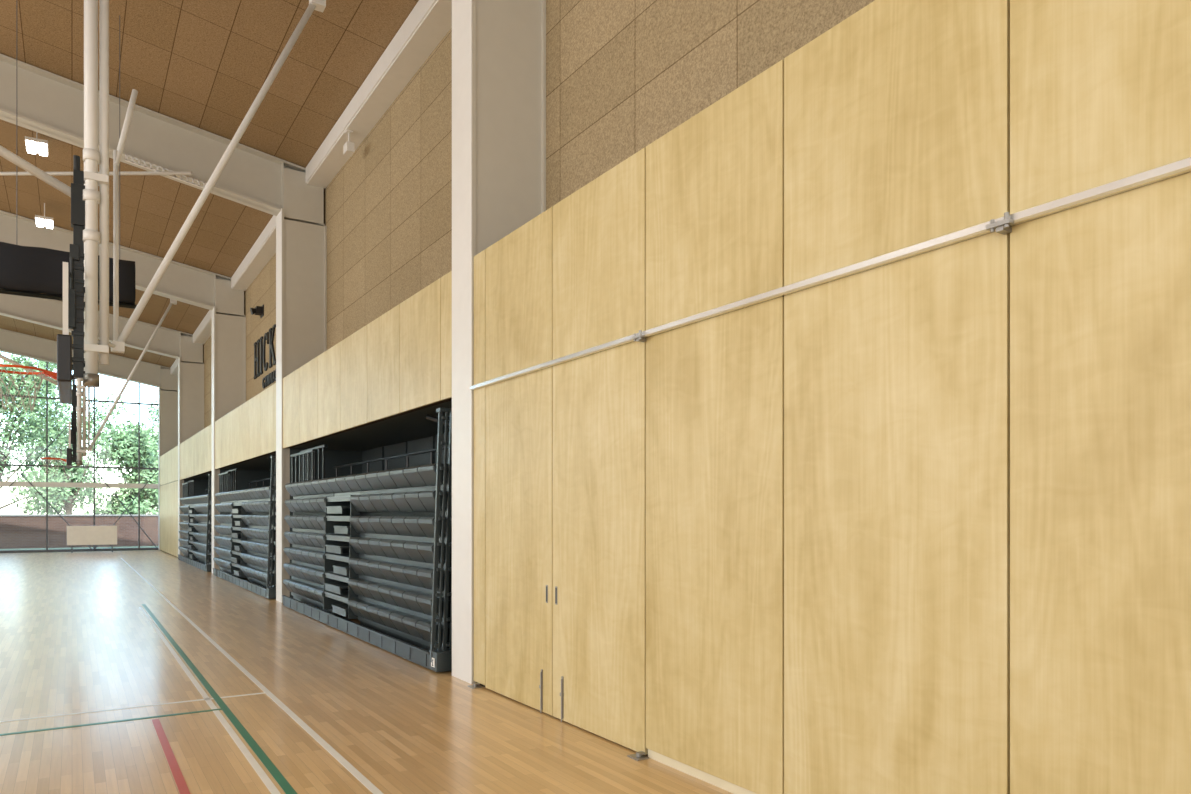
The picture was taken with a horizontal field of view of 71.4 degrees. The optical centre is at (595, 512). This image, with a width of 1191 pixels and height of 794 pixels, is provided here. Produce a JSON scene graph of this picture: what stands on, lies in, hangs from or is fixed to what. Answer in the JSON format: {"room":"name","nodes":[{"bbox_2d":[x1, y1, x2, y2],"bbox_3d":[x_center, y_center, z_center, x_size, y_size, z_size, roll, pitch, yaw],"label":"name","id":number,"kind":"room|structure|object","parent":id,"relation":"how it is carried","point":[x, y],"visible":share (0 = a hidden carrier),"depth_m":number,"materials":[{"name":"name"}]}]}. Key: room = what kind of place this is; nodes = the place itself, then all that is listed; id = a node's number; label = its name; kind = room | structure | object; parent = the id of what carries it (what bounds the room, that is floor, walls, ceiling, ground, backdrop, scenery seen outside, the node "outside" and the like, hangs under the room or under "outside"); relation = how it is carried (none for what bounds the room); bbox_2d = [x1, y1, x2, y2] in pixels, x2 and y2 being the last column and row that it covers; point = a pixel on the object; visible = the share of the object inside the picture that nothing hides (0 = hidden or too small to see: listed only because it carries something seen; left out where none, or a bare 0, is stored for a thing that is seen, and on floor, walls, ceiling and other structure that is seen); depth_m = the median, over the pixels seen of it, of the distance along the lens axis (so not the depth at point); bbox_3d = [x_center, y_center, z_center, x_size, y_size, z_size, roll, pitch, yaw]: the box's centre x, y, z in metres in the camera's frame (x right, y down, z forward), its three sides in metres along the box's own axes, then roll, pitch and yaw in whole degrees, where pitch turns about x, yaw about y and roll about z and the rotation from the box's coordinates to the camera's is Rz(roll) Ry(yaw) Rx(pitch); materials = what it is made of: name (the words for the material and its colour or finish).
{"room":"indoor gymnasium","nodes":[
{"label":"indoor gymnasium","id":0,"kind":"room"},
{"bbox_2d":[0,0,418,366],"bbox_3d":[-14.483,-7.110,11.962,20.300,1.900,45.700,0,0,-32],"label":"ceiling","id":1,"kind":"structure","parent":0,"point":[202,64],"depth_m":12.71,"materials":[{"name":"brown wood"}]},
{"bbox_2d":[0,165,69,300],"label":"scoreboard","id":2,"kind":"object","parent":1,"relation":"hanging from","point":[29,271],"depth_m":10.67,"materials":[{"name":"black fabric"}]},
{"bbox_2d":[25,132,48,155],"bbox_3d":[-10.182,-6.792,15.095,0.340,0.325,0.600,0,0,-32],"label":"light","id":3,"kind":"object","parent":1,"relation":"hanging from","point":[33,145],"visible":0.95,"depth_m":15.01,"materials":[{"name":"white paint"}]},
{"bbox_2d":[26,140,35,153],"bbox_3d":[-10.258,-6.644,15.047,0.120,0.029,0.540,0,0,-32],"label":"diffuser","id":4,"kind":"object","parent":3,"relation":"attached to","point":[30,144],"depth_m":14.99,"materials":[{"name":"white"}]},
{"bbox_2d":[38,143,46,155],"bbox_3d":[-10.106,-6.644,15.143,0.120,0.029,0.540,0,0,-32],"label":"diffuser","id":5,"kind":"object","parent":3,"relation":"attached to","point":[42,147],"depth_m":15.10,"materials":[{"name":"white"}]},
{"bbox_2d":[35,203,53,228],"bbox_3d":[-12.356,-6.713,18.572,0.340,0.475,0.600,0,0,-32],"label":"light","id":6,"kind":"object","parent":1,"relation":"hanging from","point":[41,221],"visible":1,"depth_m":18.46,"materials":[{"name":"white paint"}]},
{"bbox_2d":[36,218,42,226],"bbox_3d":[-12.432,-6.490,18.523,0.120,0.029,0.540,0,0,-32],"label":"diffuser","id":7,"kind":"object","parent":6,"relation":"attached to","point":[39,221],"depth_m":18.46,"materials":[{"name":"white"}]},
{"bbox_2d":[46,220,52,228],"bbox_3d":[-12.280,-6.490,18.620,0.120,0.029,0.540,0,0,-32],"label":"diffuser","id":8,"kind":"object","parent":6,"relation":"attached to","point":[49,223],"depth_m":18.59,"materials":[{"name":"white"}]},
{"bbox_2d":[0,299,176,473],"bbox_3d":[-15.554,-4.441,21.400,8.465,6.805,1.910,0,0,-32],"label":"basketball hoop","id":9,"kind":"object","parent":1,"relation":"hanging from","point":[79,395],"visible":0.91,"depth_m":21.94,"materials":[{"name":"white metal"}]},
{"bbox_2d":[119,164,136,308],"label":"scoreboard","id":10,"kind":"object","parent":1,"relation":"hanging from","point":[127,290],"depth_m":11.25,"materials":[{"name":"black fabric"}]},
{"bbox_2d":[0,0,325,411],"bbox_3d":[-6.898,-4.441,7.707,8.465,6.805,1.910,0,0,-32],"label":"basketball hoop","id":11,"kind":"object","parent":1,"relation":"hanging from","point":[80,301],"visible":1,"depth_m":8.30,"materials":[{"name":"white paint"}]},
{"bbox_2d":[184,400,451,597],"bbox_3d":[-7.245,0.190,18.909,1.360,2.820,24.570,0,0,-32],"label":"bleacher recess","id":12,"kind":"structure","parent":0,"point":[411,432],"depth_m":14.02,"materials":[{"name":"paint"}]},
{"bbox_2d":[0,550,732,793],"bbox_3d":[-14.218,1.700,12.011,20.800,0.200,45.500,0,0,-32],"label":"floor","id":13,"kind":"structure","parent":0,"point":[75,635],"depth_m":6.85,"materials":[{"name":"brown wood"}]},
{"bbox_2d":[0,451,92,550],"bbox_3d":[-23.026,-1.560,33.228,4.933,6.302,0.036,0,0,-32],"label":"rod","id":14,"kind":"object","parent":13,"relation":"on","point":[0,451],"visible":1,"depth_m":33.53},
{"bbox_2d":[0,400,93,496],"bbox_3d":[-23.004,-1.560,33.194,4.933,6.302,0.036,0,0,-32],"label":"rod","id":15,"kind":"object","parent":13,"relation":"on","point":[92,400],"visible":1,"depth_m":33.48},
{"bbox_2d":[67,526,116,551],"bbox_3d":[-20.523,1.059,33.775,1.760,1.079,0.698,0,0,-32],"label":"folding table","id":16,"kind":"object","parent":13,"relation":"on","point":[76,535],"visible":0.99,"depth_m":33.72,"materials":[{"name":"white laminate"}]},
{"bbox_2d":[0,708,221,735],"bbox_3d":[-7.288,1.599,4.071,10.030,0.002,0.050,0,0,-32],"label":"court line","id":17,"kind":"object","parent":13,"relation":"on","point":[220,708],"visible":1,"depth_m":6.31,"materials":[{"name":"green paint"}]},
{"bbox_2d":[0,692,264,722],"bbox_3d":[-7.356,1.599,4.572,10.450,0.002,0.050,0,0,-32],"label":"court line","id":18,"kind":"object","parent":13,"relation":"on","point":[262,692],"visible":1,"depth_m":6.77,"materials":[{"name":"white paint"}]},
{"bbox_2d":[158,386,177,549],"bbox_3d":[-18.447,-1.919,35.821,0.780,7.037,0.530,0,0,-32],"label":"steel column","id":19,"kind":"structure","parent":13,"relation":"on","point":[167,400],"depth_m":35.61,"materials":[{"name":"metal"}]},
{"bbox_2d":[0,328,177,390],"bbox_3d":[-26.526,-6.561,30.713,19.880,2.577,0.400,0,0,-32],"label":"roof beam","id":20,"kind":"structure","parent":19,"relation":"on","point":[11,342],"depth_m":34.59,"materials":[{"name":"metal"}]},
{"bbox_2d":[93,467,157,548],"bbox_3d":[-19.936,-0.160,35.181,2.434,3.500,0.036,0,0,-32],"label":"rod","id":21,"kind":"object","parent":19,"relation":"attached to","point":[93,467],"visible":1,"depth_m":35.14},
{"bbox_2d":[93,469,157,550],"bbox_3d":[-19.915,-0.160,35.147,2.434,3.500,0.036,0,0,-32],"label":"rod","id":22,"kind":"object","parent":19,"relation":"attached to","point":[157,469],"visible":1,"depth_m":35.28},
{"bbox_2d":[152,719,189,793],"bbox_3d":[-2.011,1.599,4.201,0.050,0.002,5.250,0,0,-32],"label":"court line","id":23,"kind":"object","parent":13,"relation":"on","point":[181,784],"visible":1,"depth_m":5.37,"materials":[{"name":"red paint"}]},
{"bbox_2d":[178,357,203,555],"bbox_3d":[-14.263,-1.919,29.202,0.780,7.037,0.530,0,0,-32],"label":"steel column","id":24,"kind":"structure","parent":13,"relation":"on","point":[190,375],"depth_m":29.00,"materials":[{"name":"metal"}]},
{"bbox_2d":[0,293,203,363],"bbox_3d":[-22.342,-6.561,24.095,19.880,2.577,0.400,0,0,-32],"label":"roof beam","id":25,"kind":"structure","parent":24,"relation":"on","point":[167,342],"depth_m":28.14,"materials":[{"name":"beige paint"}]},
{"bbox_2d":[178,474,211,571],"bbox_3d":[-11.864,0.226,25.578,1.189,2.748,7.182,0,0,-32],"label":"bleachers","id":26,"kind":"object","parent":13,"relation":"on","point":[196,533],"visible":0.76,"depth_m":24.72,"materials":[{"name":"grey plastic"}]},
{"bbox_2d":[139,607,280,793],"bbox_3d":[-3.444,1.599,7.287,0.045,0.002,16.000,0,0,-32],"label":"court line","id":27,"kind":"object","parent":13,"relation":"on","point":[266,780],"visible":1,"depth_m":6.29,"materials":[{"name":"white paint"}]},
{"bbox_2d":[142,604,296,793],"bbox_3d":[-3.514,1.599,7.538,0.055,0.002,16.500,0,0,-32],"label":"court line","id":28,"kind":"object","parent":13,"relation":"on","point":[284,784],"visible":1,"depth_m":6.33,"materials":[{"name":"green paint"}]},
{"bbox_2d":[212,306,245,572],"bbox_3d":[-9.828,-1.919,22.186,0.780,7.037,0.530,0,0,-32],"label":"steel column","id":29,"kind":"structure","parent":13,"relation":"on","point":[228,331],"depth_m":21.98,"materials":[{"name":"metal"}]},
{"bbox_2d":[0,210,244,316],"bbox_3d":[-17.907,-6.561,17.079,19.880,2.577,0.400,0,0,-32],"label":"roof beam","id":30,"kind":"structure","parent":29,"relation":"on","point":[180,282],"depth_m":21.30,"materials":[{"name":"beige paint"}]},
{"bbox_2d":[213,456,275,598],"bbox_3d":[-7.429,0.226,18.562,1.189,2.748,7.182,0,0,-32],"label":"bleachers","id":31,"kind":"object","parent":13,"relation":"on","point":[246,529],"visible":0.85,"depth_m":17.49,"materials":[{"name":"grey plastic"}]},
{"bbox_2d":[121,558,383,793],"bbox_3d":[-7.837,1.599,15.158,0.050,0.002,34.000,0,0,-32],"label":"court line","id":32,"kind":"object","parent":13,"relation":"on","point":[322,742],"visible":1,"depth_m":6.57,"materials":[{"name":"white paint"}]},
{"bbox_2d":[276,208,326,602],"bbox_3d":[-5.393,-1.919,15.171,0.780,7.037,0.530,0,0,-32],"label":"steel column","id":33,"kind":"structure","parent":13,"relation":"on","point":[301,248],"depth_m":14.97,"materials":[{"name":"metal"}]},
{"bbox_2d":[0,54,324,225],"bbox_3d":[-13.472,-6.561,10.063,19.880,2.577,0.400,0,0,-32],"label":"roof beam","id":34,"kind":"structure","parent":33,"relation":"on","point":[50,104],"depth_m":13.96,"materials":[{"name":"metal"}]},
{"bbox_2d":[0,171,192,175],"bbox_3d":[-14.279,-5.670,13.866,15.155,0.119,0.059,0,0,1],"label":"pipe","id":35,"kind":"object","parent":34,"relation":"attached to","point":[125,172],"visible":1,"depth_m":13.74,"materials":[{"name":"metal"}]},
{"bbox_2d":[125,154,211,190],"bbox_3d":[-7.120,-5.681,13.836,1.290,0.329,0.050,0,0,-32],"label":"cable tray","id":36,"kind":"object","parent":34,"relation":"attached to","point":[126,155],"visible":0.86,"depth_m":13.76,"materials":[{"name":"white paint"}]},
{"bbox_2d":[282,407,451,671],"bbox_3d":[-2.994,0.226,11.546,1.189,2.748,7.182,0,0,-32],"label":"bleachers","id":37,"kind":"object","parent":13,"relation":"on","point":[374,548],"visible":0.8,"depth_m":10.01,"materials":[{"name":"black metal"}]},
{"bbox_2d":[468,683,481,688],"bbox_3d":[-1.111,1.584,7.615,0.088,0.032,0.120,0,0,-32],"label":"floor pivot","id":38,"kind":"structure","parent":13,"relation":"on","point":[475,685],"depth_m":7.60,"materials":[{"name":"metal"}]},
{"bbox_2d":[452,0,545,683],"bbox_3d":[-0.958,-1.919,8.155,0.780,7.037,0.530,0,0,-32],"label":"steel column","id":39,"kind":"structure","parent":13,"relation":"on","point":[499,46],"depth_m":7.94,"materials":[{"name":"metal"}]},
{"bbox_2d":[627,751,648,760],"bbox_3d":[0.279,1.584,5.417,0.088,0.032,0.120,0,0,-32],"label":"floor pivot","id":40,"kind":"structure","parent":13,"relation":"on","point":[638,756],"depth_m":5.41,"materials":[{"name":"metal"}]},
{"bbox_2d":[203,0,874,427],"bbox_3d":[-6.087,-4.315,17.151,0.160,3.910,45.500,0,0,-32],"label":"wall","id":41,"kind":"structure","parent":0,"point":[621,75],"depth_m":7.92,"materials":[{"name":"brown wood"}]},
{"bbox_2d":[170,359,177,374],"bbox_3d":[-16.182,-6.110,32.633,0.358,0.300,7.420,0,0,-32],"label":"beam","id":42,"kind":"structure","parent":41,"relation":"attached to","point":[174,368],"depth_m":34.64,"materials":[{"name":"white paint"}]},
{"bbox_2d":[193,310,211,343],"bbox_3d":[-11.873,-6.110,25.815,0.358,0.300,7.890,0,0,-32],"label":"beam","id":43,"kind":"structure","parent":41,"relation":"attached to","point":[203,332],"depth_m":27.34,"materials":[{"name":"white paint"}]},
{"bbox_2d":[231,215,275,290],"bbox_3d":[-7.438,-6.110,18.800,0.358,0.300,7.890,0,0,-32],"label":"beam","id":44,"kind":"structure","parent":41,"relation":"attached to","point":[263,249],"depth_m":19.55,"materials":[{"name":"white paint"}]},
{"bbox_2d":[250,305,263,317],"bbox_3d":[-8.265,-4.930,20.182,0.284,0.260,0.350,0,0,-32],"label":"speaker","id":45,"kind":"object","parent":41,"relation":"attached to","point":[258,310],"visible":1,"depth_m":20.11},
{"bbox_2d":[254,324,275,388],"bbox_3d":[-7.738,-3.658,19.573,0.037,1.294,3.492,0,0,-32],"label":"sign","id":46,"kind":"object","parent":41,"relation":"attached to","point":[259,346],"depth_m":19.90,"materials":[{"name":"metal"}]},
{"bbox_2d":[305,0,451,188],"bbox_3d":[-3.002,-6.110,11.784,0.358,0.300,7.890,0,0,-32],"label":"beam","id":47,"kind":"structure","parent":41,"relation":"attached to","point":[427,24],"depth_m":11.56,"materials":[{"name":"white paint"}]},
{"bbox_2d":[343,130,354,156],"bbox_3d":[-3.853,-5.790,12.944,0.120,0.340,0.200,0,0,-32],"label":"lamp","id":48,"kind":"object","parent":47,"relation":"hanging from","point":[349,147],"visible":1,"depth_m":12.89,"materials":[{"name":"metal"}]},
{"bbox_2d":[161,172,1188,755],"bbox_3d":[-6.456,-0.398,16.918,0.754,3.995,45.500,0,0,-32],"label":"wall","id":49,"kind":"structure","parent":0,"point":[449,399],"depth_m":9.96,"materials":[{"name":"wood"}]},
{"bbox_2d":[160,486,161,549],"bbox_3d":[-18.476,0.210,35.196,0.028,2.720,1.703,0,0,-32],"label":"wall panel","id":50,"kind":"object","parent":49,"relation":"attached to","point":[160,486],"visible":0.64,"depth_m":34.97,"materials":[{"name":"brown wood"}]},
{"bbox_2d":[160,456,161,485],"bbox_3d":[-18.476,-1.785,35.196,0.028,1.230,1.703,0,0,-32],"label":"wall panel","id":51,"kind":"object","parent":49,"relation":"attached to","point":[161,456],"visible":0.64,"depth_m":34.97,"materials":[{"name":"brown wood"}]},
{"bbox_2d":[162,485,164,551],"bbox_3d":[-17.685,0.210,33.945,0.028,2.720,1.233,0,0,-32],"label":"wall panel","id":52,"kind":"object","parent":49,"relation":"attached to","point":[163,486],"visible":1,"depth_m":34.01,"materials":[{"name":"brown wood"}]},
{"bbox_2d":[162,454,164,484],"bbox_3d":[-17.685,-1.785,33.945,0.028,1.230,1.233,0,0,-32],"label":"wall panel","id":53,"kind":"object","parent":49,"relation":"attached to","point":[163,456],"visible":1,"depth_m":34.01,"materials":[{"name":"brown wood"}]},
{"bbox_2d":[165,484,167,552],"bbox_3d":[-17.020,0.210,32.893,0.028,2.720,1.233,0,0,-32],"label":"wall panel","id":54,"kind":"object","parent":49,"relation":"attached to","point":[166,485],"visible":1,"depth_m":32.93,"materials":[{"name":"brown wood"}]},
{"bbox_2d":[165,452,167,483],"bbox_3d":[-17.020,-1.785,32.893,0.028,1.230,1.233,0,0,-32],"label":"wall panel","id":55,"kind":"object","parent":49,"relation":"attached to","point":[166,454],"visible":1,"depth_m":32.93,"materials":[{"name":"brown wood"}]},
{"bbox_2d":[168,483,170,553],"bbox_3d":[-16.355,0.210,31.840,0.028,2.720,1.233,0,0,-32],"label":"wall panel","id":56,"kind":"object","parent":49,"relation":"attached to","point":[169,484],"visible":0.8,"depth_m":31.92,"materials":[{"name":"brown wood"}]},
{"bbox_2d":[168,450,170,482],"bbox_3d":[-16.355,-1.785,31.840,0.028,1.230,1.233,0,0,-32],"label":"wall panel","id":57,"kind":"object","parent":49,"relation":"attached to","point":[169,452],"visible":0.8,"depth_m":31.92,"materials":[{"name":"brown wood"}]},
{"bbox_2d":[171,482,174,555],"bbox_3d":[-15.689,0.210,30.788,0.028,2.720,1.233,0,0,-32],"label":"wall panel","id":58,"kind":"object","parent":49,"relation":"attached to","point":[172,483],"visible":1,"depth_m":30.66,"materials":[{"name":"brown wood"}]},
{"bbox_2d":[171,448,174,481],"bbox_3d":[-15.689,-1.785,30.788,0.028,1.230,1.233,0,0,-32],"label":"wall panel","id":59,"kind":"object","parent":49,"relation":"attached to","point":[173,449],"visible":0.91,"depth_m":30.75,"materials":[{"name":"brown wood"}]},
{"bbox_2d":[175,481,177,556],"bbox_3d":[-15.024,0.210,29.736,0.028,2.720,1.233,0,0,-32],"label":"wall panel","id":60,"kind":"object","parent":49,"relation":"attached to","point":[176,482],"visible":0.69,"depth_m":29.78,"materials":[{"name":"brown wood"}]},
{"bbox_2d":[175,446,177,480],"bbox_3d":[-15.024,-1.785,29.736,0.028,1.230,1.233,0,0,-32],"label":"wall panel","id":61,"kind":"object","parent":49,"relation":"attached to","point":[176,447],"visible":0.8,"depth_m":29.78,"materials":[{"name":"brown wood"}]},
{"bbox_2d":[180,442,183,479],"bbox_3d":[-14.104,-1.775,28.281,0.028,1.250,1.246,0,0,-32],"label":"wall panel","id":62,"kind":"object","parent":49,"relation":"attached to","point":[182,443],"visible":0.89,"depth_m":28.16,"materials":[{"name":"brown wood"}]},
{"bbox_2d":[184,439,188,478],"bbox_3d":[-13.435,-1.775,27.222,0.028,1.250,1.234,0,0,-32],"label":"wall panel","id":63,"kind":"object","parent":49,"relation":"attached to","point":[186,443],"visible":1,"depth_m":27.18,"materials":[{"name":"brown wood"}]},
{"bbox_2d":[189,436,192,476],"bbox_3d":[-12.769,-1.775,26.169,0.028,1.250,1.234,0,0,-32],"label":"wall panel","id":64,"kind":"object","parent":49,"relation":"attached to","point":[190,438],"visible":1,"depth_m":26.09,"materials":[{"name":"brown wood"}]},
{"bbox_2d":[193,432,198,475],"bbox_3d":[-12.103,-1.775,25.115,0.028,1.250,1.234,0,0,-32],"label":"wall panel","id":65,"kind":"object","parent":49,"relation":"attached to","point":[196,436],"visible":1,"depth_m":25.00,"materials":[{"name":"brown wood"}]},
{"bbox_2d":[199,429,203,473],"bbox_3d":[-11.437,-1.775,24.062,0.028,1.250,1.234,0,0,-32],"label":"wall panel","id":66,"kind":"object","parent":49,"relation":"attached to","point":[201,433],"visible":0.89,"depth_m":24.03,"materials":[{"name":"brown wood"}]},
{"bbox_2d":[204,425,210,472],"bbox_3d":[-10.771,-1.775,23.008,0.028,1.250,1.234,0,0,-32],"label":"wall panel","id":67,"kind":"object","parent":49,"relation":"attached to","point":[207,431],"visible":1,"depth_m":22.96,"materials":[{"name":"brown wood"}]},
{"bbox_2d":[215,418,221,468],"bbox_3d":[-9.669,-1.775,21.265,0.028,1.250,1.246,0,0,-32],"label":"wall panel","id":68,"kind":"object","parent":49,"relation":"attached to","point":[218,424],"visible":0.94,"depth_m":21.24,"materials":[{"name":"brown wood"}]},
{"bbox_2d":[222,412,229,466],"bbox_3d":[-9.000,-1.775,20.207,0.028,1.250,1.234,0,0,-32],"label":"wall panel","id":69,"kind":"object","parent":49,"relation":"attached to","point":[225,419],"visible":1,"depth_m":20.14,"materials":[{"name":"brown wood"}]},
{"bbox_2d":[230,407,238,464],"bbox_3d":[-8.334,-1.775,19.153,0.028,1.250,1.234,0,0,-32],"label":"wall panel","id":70,"kind":"object","parent":49,"relation":"attached to","point":[234,415],"visible":1,"depth_m":19.15,"materials":[{"name":"brown wood"}]},
{"bbox_2d":[239,400,248,461],"bbox_3d":[-7.668,-1.775,18.099,0.028,1.250,1.234,0,0,-32],"label":"wall panel","id":71,"kind":"object","parent":49,"relation":"attached to","point":[244,408],"visible":1,"depth_m":18.04,"materials":[{"name":"brown wood"}]},
{"bbox_2d":[249,393,260,458],"bbox_3d":[-7.002,-1.775,17.046,0.028,1.250,1.234,0,0,-32],"label":"wall panel","id":72,"kind":"object","parent":49,"relation":"attached to","point":[255,402],"visible":1,"depth_m":16.96,"materials":[{"name":"brown wood"}]},
{"bbox_2d":[261,385,274,454],"bbox_3d":[-6.336,-1.775,15.992,0.028,1.250,1.234,0,0,-32],"label":"wall panel","id":73,"kind":"object","parent":49,"relation":"attached to","point":[267,394],"visible":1,"depth_m":15.92,"materials":[{"name":"brown wood"}]},
{"bbox_2d":[273,383,275,450],"bbox_3d":[-5.912,-1.775,15.322,0.028,1.250,0.328,0,0,-32],"label":"wall panel","id":74,"kind":"object","parent":49,"relation":"attached to","point":[274,385],"visible":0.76,"depth_m":15.37,"materials":[{"name":"brown wood"}]},
{"bbox_2d":[283,368,298,448],"bbox_3d":[-5.234,-1.775,14.249,0.028,1.250,1.246,0,0,-32],"label":"wall panel","id":75,"kind":"object","parent":49,"relation":"attached to","point":[291,381],"visible":1,"depth_m":14.18,"materials":[{"name":"brown wood"}]},
{"bbox_2d":[299,356,317,443],"bbox_3d":[-4.565,-1.775,13.191,0.028,1.250,1.234,0,0,-32],"label":"wall panel","id":76,"kind":"object","parent":49,"relation":"attached to","point":[308,373],"visible":1,"depth_m":13.16,"materials":[{"name":"brown wood"}]},
{"bbox_2d":[318,342,339,437],"bbox_3d":[-3.899,-1.775,12.137,0.028,1.250,1.234,0,0,-32],"label":"wall panel","id":77,"kind":"object","parent":49,"relation":"attached to","point":[329,360],"visible":0.96,"depth_m":12.08,"materials":[{"name":"brown wood"}]},
{"bbox_2d":[340,325,366,430],"bbox_3d":[-3.233,-1.775,11.084,0.028,1.250,1.234,0,0,-32],"label":"wall panel","id":78,"kind":"object","parent":49,"relation":"attached to","point":[353,349],"visible":1,"depth_m":11.05,"materials":[{"name":"brown wood"}]},
{"bbox_2d":[367,304,399,422],"bbox_3d":[-2.567,-1.775,10.030,0.028,1.250,1.234,0,0,-32],"label":"wall panel","id":79,"kind":"object","parent":49,"relation":"attached to","point":[383,333],"visible":1,"depth_m":9.99,"materials":[{"name":"brown wood"}]},
{"bbox_2d":[400,278,442,412],"bbox_3d":[-1.901,-1.775,8.977,0.028,1.250,1.234,0,0,-32],"label":"wall panel","id":80,"kind":"object","parent":49,"relation":"attached to","point":[420,314],"visible":1,"depth_m":8.93,"materials":[{"name":"brown wood"}]},
{"bbox_2d":[441,271,451,399],"bbox_3d":[-1.477,-1.775,8.306,0.028,1.250,0.328,0,0,-32],"label":"wall panel","id":81,"kind":"object","parent":49,"relation":"attached to","point":[446,280],"visible":0.8,"depth_m":8.31,"materials":[{"name":"brown wood"}]},
{"bbox_2d":[474,250,484,384],"bbox_3d":[-1.062,-1.792,7.651,0.028,1.216,0.249,0,0,-32],"label":"wall panel","id":82,"kind":"object","parent":49,"relation":"attached to","point":[479,259],"visible":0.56,"depth_m":7.64,"materials":[{"name":"brown wood"}]},
{"bbox_2d":[474,387,484,684],"bbox_3d":[-1.062,0.211,7.651,0.028,2.718,0.249,0,0,-32],"label":"wall panel","id":83,"kind":"object","parent":49,"relation":"attached to","point":[479,394],"visible":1,"depth_m":7.64,"materials":[{"name":"brown wood"}]},
{"bbox_2d":[485,367,552,715],"bbox_3d":[-0.669,0.225,7.009,0.048,2.742,1.232,0,0,-32],"label":"door","id":84,"kind":"structure","parent":49,"relation":"in","point":[519,410],"depth_m":6.97,"materials":[{"name":"brown wood"}]},
{"bbox_2d":[485,207,552,380],"bbox_3d":[-0.660,-1.792,7.014,0.028,1.216,1.232,0,0,-32],"label":"wall panel","id":85,"kind":"object","parent":49,"relation":"attached to","point":[519,266],"visible":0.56,"depth_m":6.95,"materials":[{"name":"brown wood"}]},
{"bbox_2d":[553,148,645,359],"bbox_3d":[0.004,-1.792,5.963,0.028,1.216,1.232,0,0,-32],"label":"wall panel","id":86,"kind":"object","parent":49,"relation":"attached to","point":[599,230],"visible":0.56,"depth_m":5.88,"materials":[{"name":"brown wood"}]},
{"bbox_2d":[553,341,647,754],"bbox_3d":[-0.004,0.225,5.958,0.048,2.742,1.232,0,0,-32],"label":"door","id":87,"kind":"structure","parent":49,"relation":"in","point":[599,399],"depth_m":5.88,"materials":[{"name":"brown wood"}]},
{"bbox_2d":[648,749,756,793],"bbox_3d":[1.795,1.573,3.146,0.020,0.055,5.400,0,0,-32],"label":"baseboard","id":88,"kind":"structure","parent":49,"relation":"attached to","point":[682,767],"depth_m":4.98,"materials":[{"name":"wood"}]},
{"bbox_2d":[646,297,783,793],"bbox_3d":[0.670,0.197,4.910,0.028,2.686,1.235,0,0,-32],"label":"wall panel","id":89,"kind":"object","parent":49,"relation":"in","point":[715,385],"depth_m":4.81,"materials":[{"name":"brown wood"}]},
{"bbox_2d":[646,60,783,329],"bbox_3d":[0.670,-1.792,4.910,0.028,1.216,1.235,0,0,-32],"label":"wall panel","id":90,"kind":"object","parent":49,"relation":"attached to","point":[715,181],"visible":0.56,"depth_m":4.81,"materials":[{"name":"brown wood"}]},
{"bbox_2d":[470,157,1190,793],"bbox_3d":[1.022,0.177,4.284,0.103,2.726,8.150,0,0,-32],"label":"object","id":91,"kind":"structure","parent":49,"relation":"in","point":[897,374],"depth_m":3.75,"materials":[{"name":"brown wood"}]},
{"bbox_2d":[784,0,1009,285],"bbox_3d":[1.336,-1.792,3.857,0.028,1.216,1.233,0,0,-32],"label":"wall panel","id":92,"kind":"object","parent":49,"relation":"attached to","point":[897,115],"visible":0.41,"depth_m":3.79,"materials":[{"name":"brown wood"}]},
{"bbox_2d":[1010,172,1190,793],"bbox_3d":[2.001,0.197,2.805,0.028,2.686,1.233,0,0,-32],"label":"door","id":93,"kind":"structure","parent":49,"relation":"in","point":[1100,290],"depth_m":3.02,"materials":[{"name":"brown wood"}]},
{"bbox_2d":[1010,0,1190,213],"bbox_3d":[2.001,-1.792,2.805,0.028,1.216,1.233,0,0,-32],"label":"wall panel","id":94,"kind":"object","parent":49,"relation":"attached to","point":[1100,90],"visible":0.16,"depth_m":3.04,"materials":[{"name":"brown wood"}]},
{"bbox_3d":[-26.513,-3.155,31.272,20.600,9.510,0.200,0,0,-32],"label":"wall","id":95,"kind":"structure","parent":0,"visible":0},
{"bbox_2d":[0,362,157,552],"bbox_3d":[-26.296,-2.872,31.350,17.450,8.944,0.220,0,0,-32],"label":"window","id":96,"kind":"structure","parent":95,"relation":"in","point":[46,484],"depth_m":34.57,"materials":[{"name":"glass"},{"name":"black painted steel"}]},
{"label":"outside","id":97,"kind":"structure","parent":0,"visible":0},
{"bbox_2d":[0,546,157,552],"bbox_3d":[-40.277,1.701,63.712,120.000,0.098,69.250,0,0,-32],"label":"lawn","id":98,"kind":"structure","parent":97,"point":[120,546],"depth_m":38.53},
{"bbox_2d":[0,352,76,513],"bbox_3d":[-30.738,-3.864,42.132,6.417,11.037,8.064,0,0,22],"label":"tree","id":99,"kind":"object","parent":98,"relation":"on","point":[7,438],"visible":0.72,"depth_m":42.80,"materials":[{"name":"green plant"}]},
{"bbox_2d":[2,380,134,513],"bbox_3d":[-33.230,-3.486,52.687,7.968,10.281,5.523,0,0,-13],"label":"tree","id":100,"kind":"object","parent":98,"relation":"on","point":[75,475],"visible":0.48,"depth_m":51.99,"materials":[{"name":"green plant"}]},
{"bbox_2d":[0,514,157,548],"bbox_3d":[-25.181,0.860,39.833,44.000,1.580,0.330,0,0,-32],"label":"brick wall","id":101,"kind":"structure","parent":98,"relation":"on","point":[16,530],"depth_m":39.48,"materials":[{"name":"brick"}]},
{"bbox_2d":[83,420,157,513],"bbox_3d":[-24.961,-1.707,44.929,4.462,6.728,4.825,0,0,23],"label":"tree","id":102,"kind":"object","parent":98,"relation":"on","point":[123,445],"visible":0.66,"depth_m":44.23,"materials":[{"name":"green plant"}]},
{"bbox_2d":[129,399,157,513],"bbox_3d":[-31.912,-3.655,62.247,6.288,10.618,7.046,0,0,2],"label":"tree","id":103,"kind":"object","parent":98,"relation":"on","point":[150,411],"visible":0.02,"depth_m":63.84,"materials":[{"name":"green plant"}]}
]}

